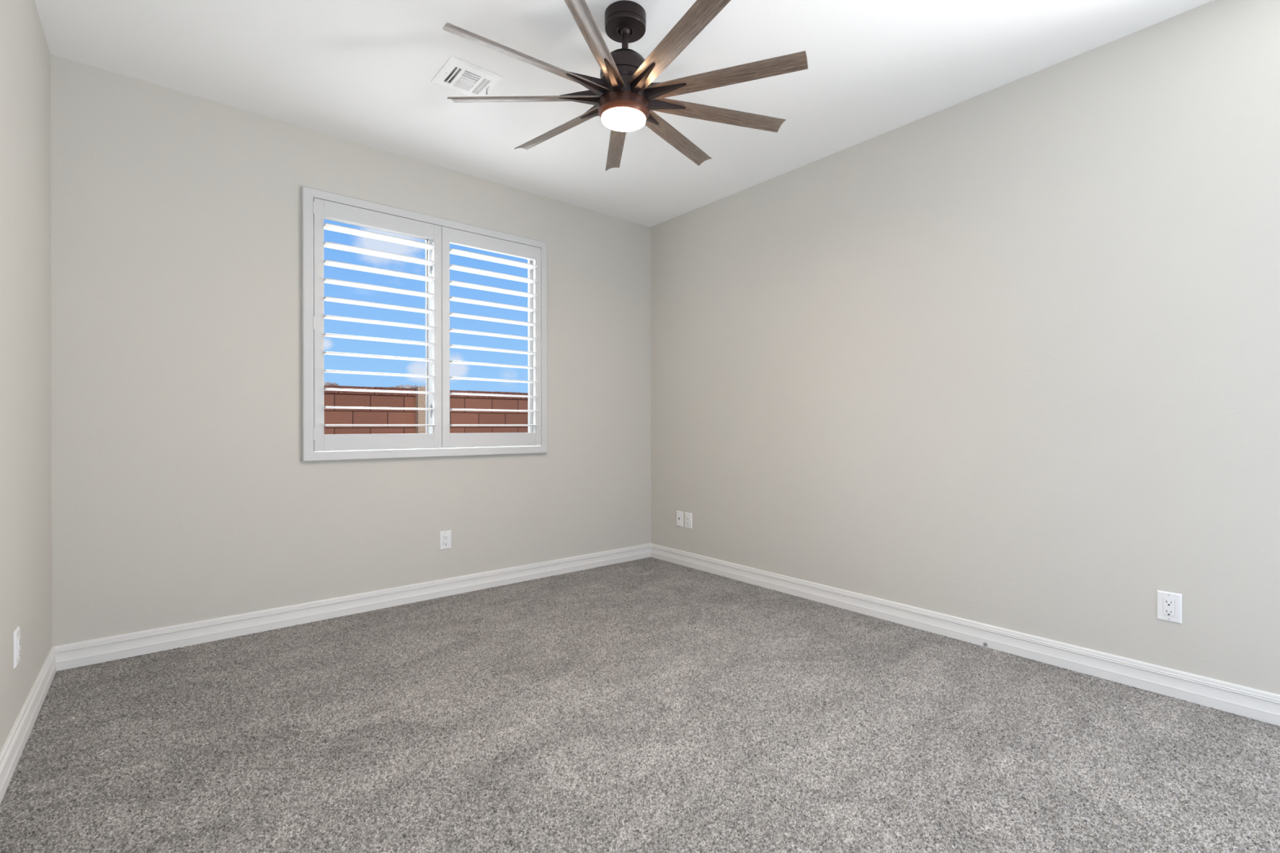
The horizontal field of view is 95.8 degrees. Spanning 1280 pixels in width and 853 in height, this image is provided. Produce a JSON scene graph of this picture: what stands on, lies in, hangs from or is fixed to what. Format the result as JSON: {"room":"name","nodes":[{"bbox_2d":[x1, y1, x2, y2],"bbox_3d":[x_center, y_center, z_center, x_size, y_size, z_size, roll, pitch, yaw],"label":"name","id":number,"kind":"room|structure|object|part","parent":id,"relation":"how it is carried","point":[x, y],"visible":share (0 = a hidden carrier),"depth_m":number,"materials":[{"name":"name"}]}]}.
{"room":"empty bedroom","nodes":[
{"label":"empty bedroom","id":0,"kind":"room"},
{"bbox_2d":[0,0,52,752],"bbox_3d":[-1.120,-0.277,0.673,0.120,2.740,4.820,0,0,-40],"label":"wall","id":1,"kind":"structure","parent":0,"point":[25,278],"depth_m":2.04,"materials":[{"name":"grey paint"}]},
{"bbox_2d":[13,626,20,669],"bbox_3d":[-2.071,0.734,1.924,0.010,0.119,0.076,0,0,-40],"label":"wall outlet","id":2,"kind":"object","parent":1,"relation":"attached to","point":[16,634],"visible":1,"depth_m":1.90,"materials":[{"name":"white plastic"}]},
{"bbox_2d":[17,635,20,658],"bbox_3d":[-2.071,0.734,1.924,0.010,0.067,0.033,0,0,-40],"label":"receptacle","id":3,"kind":"object","parent":2,"relation":"attached to","point":[18,636],"depth_m":1.92,"materials":[{"name":"white plastic"}]},
{"bbox_2d":[0,646,56,804],"bbox_3d":[-1.106,1.038,0.766,0.016,0.110,4.700,0,0,-40],"label":"baseboard","id":4,"kind":"structure","parent":1,"relation":"attached to","point":[12,749],"depth_m":1.99,"materials":[{"name":"white paint"}]},
{"bbox_2d":[50,53,650,670],"bbox_3d":[-1.312,-0.225,3.750,3.754,2.860,0.160,0,0,-40],"label":"wall","id":5,"kind":"structure","parent":0,"point":[183,491],"depth_m":3.03,"materials":[{"name":"grey paint"}]},
{"bbox_2d":[53,543,650,671],"bbox_3d":[-1.256,1.030,3.685,3.514,0.110,0.016,0,0,-40],"label":"baseboard","id":6,"kind":"structure","parent":5,"relation":"attached to","point":[80,654],"depth_m":3.20,"materials":[{"name":"white paint"}]},
{"bbox_2d":[313,217,533,451],"bbox_3d":[-1.344,-0.565,3.767,1.468,1.440,0.088,0,0,-40],"label":"window","id":7,"kind":"structure","parent":5,"relation":"in","point":[428,253],"depth_m":3.75,"materials":[{"name":"grey plastic"}]},
{"bbox_3d":[-1.630,-0.564,3.557,0.724,1.404,0.026,0,0,-40],"label":"sash","id":8,"kind":"part","parent":7,"relation":"part of","materials":[{"name":"clear glass"}]},
{"bbox_3d":[-1.349,-0.565,3.772,1.468,1.440,0.073,0,0,-40],"label":"frame","id":9,"kind":"part","parent":7,"relation":"part of","materials":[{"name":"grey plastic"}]},
{"bbox_2d":[301,186,546,462],"bbox_3d":[-1.268,-0.564,3.670,1.535,1.510,0.128,0,0,-40],"label":"plantation shutters","id":10,"kind":"object","parent":7,"relation":"attached to","point":[317,205],"visible":1,"depth_m":3.57,"materials":[{"name":"white paint"}]},
{"bbox_3d":[-1.536,-0.566,3.439,0.718,1.402,0.028,0,0,-40],"label":"shutter panel","id":11,"kind":"part","parent":10,"relation":"part of","materials":[{"name":"white paint"}]},
{"bbox_3d":[-0.985,-0.567,3.896,0.714,1.402,0.028,0,0,-40],"label":"shutter panel","id":12,"kind":"part","parent":10,"relation":"part of","materials":[{"name":"white paint"}]},
{"bbox_3d":[-1.077,-0.565,3.977,0.753,1.404,0.026,0,0,-40],"label":"sash","id":13,"kind":"part","parent":7,"relation":"part of","materials":[{"name":"clear glass"}]},
{"bbox_2d":[439,529,451,550],"bbox_3d":[-1.243,0.727,3.698,0.076,0.119,0.010,0,0,-40],"label":"wall outlet","id":14,"kind":"object","parent":5,"relation":"attached to","point":[445,536],"visible":1,"depth_m":3.69,"materials":[{"name":"white plastic"}]},
{"bbox_2d":[443,534,448,546],"bbox_3d":[-1.243,0.727,3.698,0.033,0.067,0.010,0,0,-40],"label":"receptacle","id":15,"kind":"object","parent":14,"relation":"attached to","point":[445,536],"depth_m":3.70,"materials":[{"name":"white plastic"}]},
{"bbox_2d":[34,0,1213,226],"bbox_3d":[0.839,-1.717,0.918,6.214,0.140,7.260,0,0,-40],"label":"ceiling","id":16,"kind":"structure","parent":0,"point":[359,71],"depth_m":2.63,"materials":[{"name":"white paint"}]},
{"bbox_2d":[431,55,503,96],"bbox_3d":[-0.823,-1.650,2.750,0.252,0.065,0.252,0,0,-40],"label":"ceiling vent","id":17,"kind":"object","parent":16,"relation":"in","point":[458,75],"visible":1,"depth_m":2.74,"materials":[{"name":"white metal"}]},
{"bbox_2d":[442,0,808,170],"bbox_3d":[-0.076,-1.439,2.328,1.410,0.424,1.415,0,0,-40],"label":"ceiling fan","id":18,"kind":"object","parent":16,"relation":"hanging from","point":[624,96],"visible":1,"depth_m":2.24,"materials":[{"name":"brown wood"}]},
{"bbox_3d":[-0.468,-1.334,2.356,0.620,0.027,0.073,1,2,3],"label":"blade","id":19,"kind":"part","parent":18,"relation":"part of","materials":[{"name":"brown wood"}]},
{"bbox_3d":[-0.389,-1.322,2.091,0.620,0.027,0.073,-1,3,-37],"label":"blade","id":20,"kind":"part","parent":18,"relation":"part of","materials":[{"name":"brown wood"}]},
{"bbox_3d":[-0.358,-1.342,2.609,0.620,0.027,0.073,3,3,43],"label":"blade","id":21,"kind":"part","parent":18,"relation":"part of","materials":[{"name":"brown wood"}]},
{"bbox_3d":[-0.159,-1.311,1.939,0.073,0.027,0.620,2,2,13],"label":"blade","id":22,"kind":"part","parent":18,"relation":"part of","materials":[{"name":"brown wood"}]},
{"bbox_3d":[-0.110,-1.342,2.733,0.073,0.027,0.620,1,2,-7],"label":"blade","id":23,"kind":"part","parent":18,"relation":"part of","materials":[{"name":"brown wood"}]},
{"bbox_3d":[-0.066,-1.238,2.335,0.179,0.017,0.179,-1,3,-40],"label":"lamp shade","id":24,"kind":"part","parent":18,"relation":"part of","materials":[{"name":"white glass"}]},
{"bbox_3d":[0.159,-1.334,2.668,0.073,0.027,0.620,3,3,33],"label":"blade","id":25,"kind":"part","parent":18,"relation":"part of","materials":[{"name":"brown wood"}]},
{"bbox_3d":[0.116,-1.306,1.970,0.073,0.027,0.620,0,3,-27],"label":"blade","id":26,"kind":"part","parent":18,"relation":"part of","materials":[{"name":"brown wood"}]},
{"bbox_3d":[0.323,-1.322,2.446,0.620,0.027,0.073,0,2,-17],"label":"blade","id":27,"kind":"part","parent":18,"relation":"part of","materials":[{"name":"brown wood"}]},
{"bbox_3d":[0.306,-1.311,2.171,0.620,0.027,0.073,2,3,23],"label":"blade","id":28,"kind":"part","parent":18,"relation":"part of","materials":[{"name":"brown wood"}]},
{"bbox_2d":[0,556,1279,852],"bbox_3d":[0.240,1.092,1.883,3.509,0.010,4.697,0,0,-40],"label":"floor","id":29,"kind":"structure","parent":0,"point":[650,704],"depth_m":2.03,"materials":[{"name":"grey carpet"}]},
{"bbox_2d":[650,0,1279,694],"bbox_3d":[1.676,-0.283,2.994,0.120,2.740,4.820,0,0,-40],"label":"wall","id":30,"kind":"structure","parent":0,"point":[1006,356],"depth_m":2.73,"materials":[{"name":"grey paint"}]},
{"bbox_2d":[676,511,683,527],"bbox_3d":[0.311,0.726,4.539,0.010,0.119,0.076,0,0,-40],"label":"jack plate","id":31,"kind":"object","parent":30,"relation":"attached to","point":[679,514],"visible":1,"depth_m":4.53,"materials":[{"name":"white plastic"}]},
{"bbox_2d":[684,512,692,528],"bbox_3d":[0.373,0.727,4.464,0.010,0.119,0.076,0,0,-40],"label":"wall outlet","id":32,"kind":"object","parent":30,"relation":"attached to","point":[688,517],"visible":1,"depth_m":4.46,"materials":[{"name":"white plastic"}]},
{"bbox_2d":[686,515,689,525],"bbox_3d":[0.373,0.727,4.464,0.010,0.067,0.033,0,0,-40],"label":"receptacle","id":33,"kind":"object","parent":32,"relation":"attached to","point":[687,517],"depth_m":4.46,"materials":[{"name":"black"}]},
{"bbox_2d":[650,543,1279,726],"bbox_3d":[1.585,1.032,3.000,0.016,0.110,4.700,0,0,-40],"label":"baseboard","id":34,"kind":"structure","parent":30,"relation":"attached to","point":[1237,700],"depth_m":2.72,"materials":[{"name":"white paint"}]},
{"bbox_2d":[1156,590,1182,624],"bbox_3d":[2.139,0.730,2.337,0.010,0.119,0.076,0,0,-40],"label":"wall outlet","id":35,"kind":"object","parent":30,"relation":"attached to","point":[1169,605],"visible":1,"depth_m":2.33,"materials":[{"name":"white plastic"}]},
{"bbox_2d":[1163,598,1174,616],"bbox_3d":[2.139,0.730,2.337,0.010,0.067,0.033,0,0,-40],"label":"receptacle","id":36,"kind":"object","parent":35,"relation":"attached to","point":[1168,603],"depth_m":2.33,"materials":[{"name":"white plastic"}]},
{"label":"ground","id":37,"kind":"structure","parent":0,"visible":0},
{"bbox_2d":[324,382,425,388],"bbox_3d":[-21.407,-1.506,59.561,31.985,5.491,11.880,0,0,-20],"label":"hills","id":38,"kind":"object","parent":37,"relation":"on","point":[408,386],"depth_m":57.13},
{"bbox_2d":[324,385,528,434],"bbox_3d":[-2.813,0.431,7.730,12.287,1.887,0.400,0,0,-40],"label":"wall","id":39,"kind":"structure","parent":37,"relation":"on","point":[331,398],"depth_m":7.45,"materials":[{"name":"red brick"}]}
]}

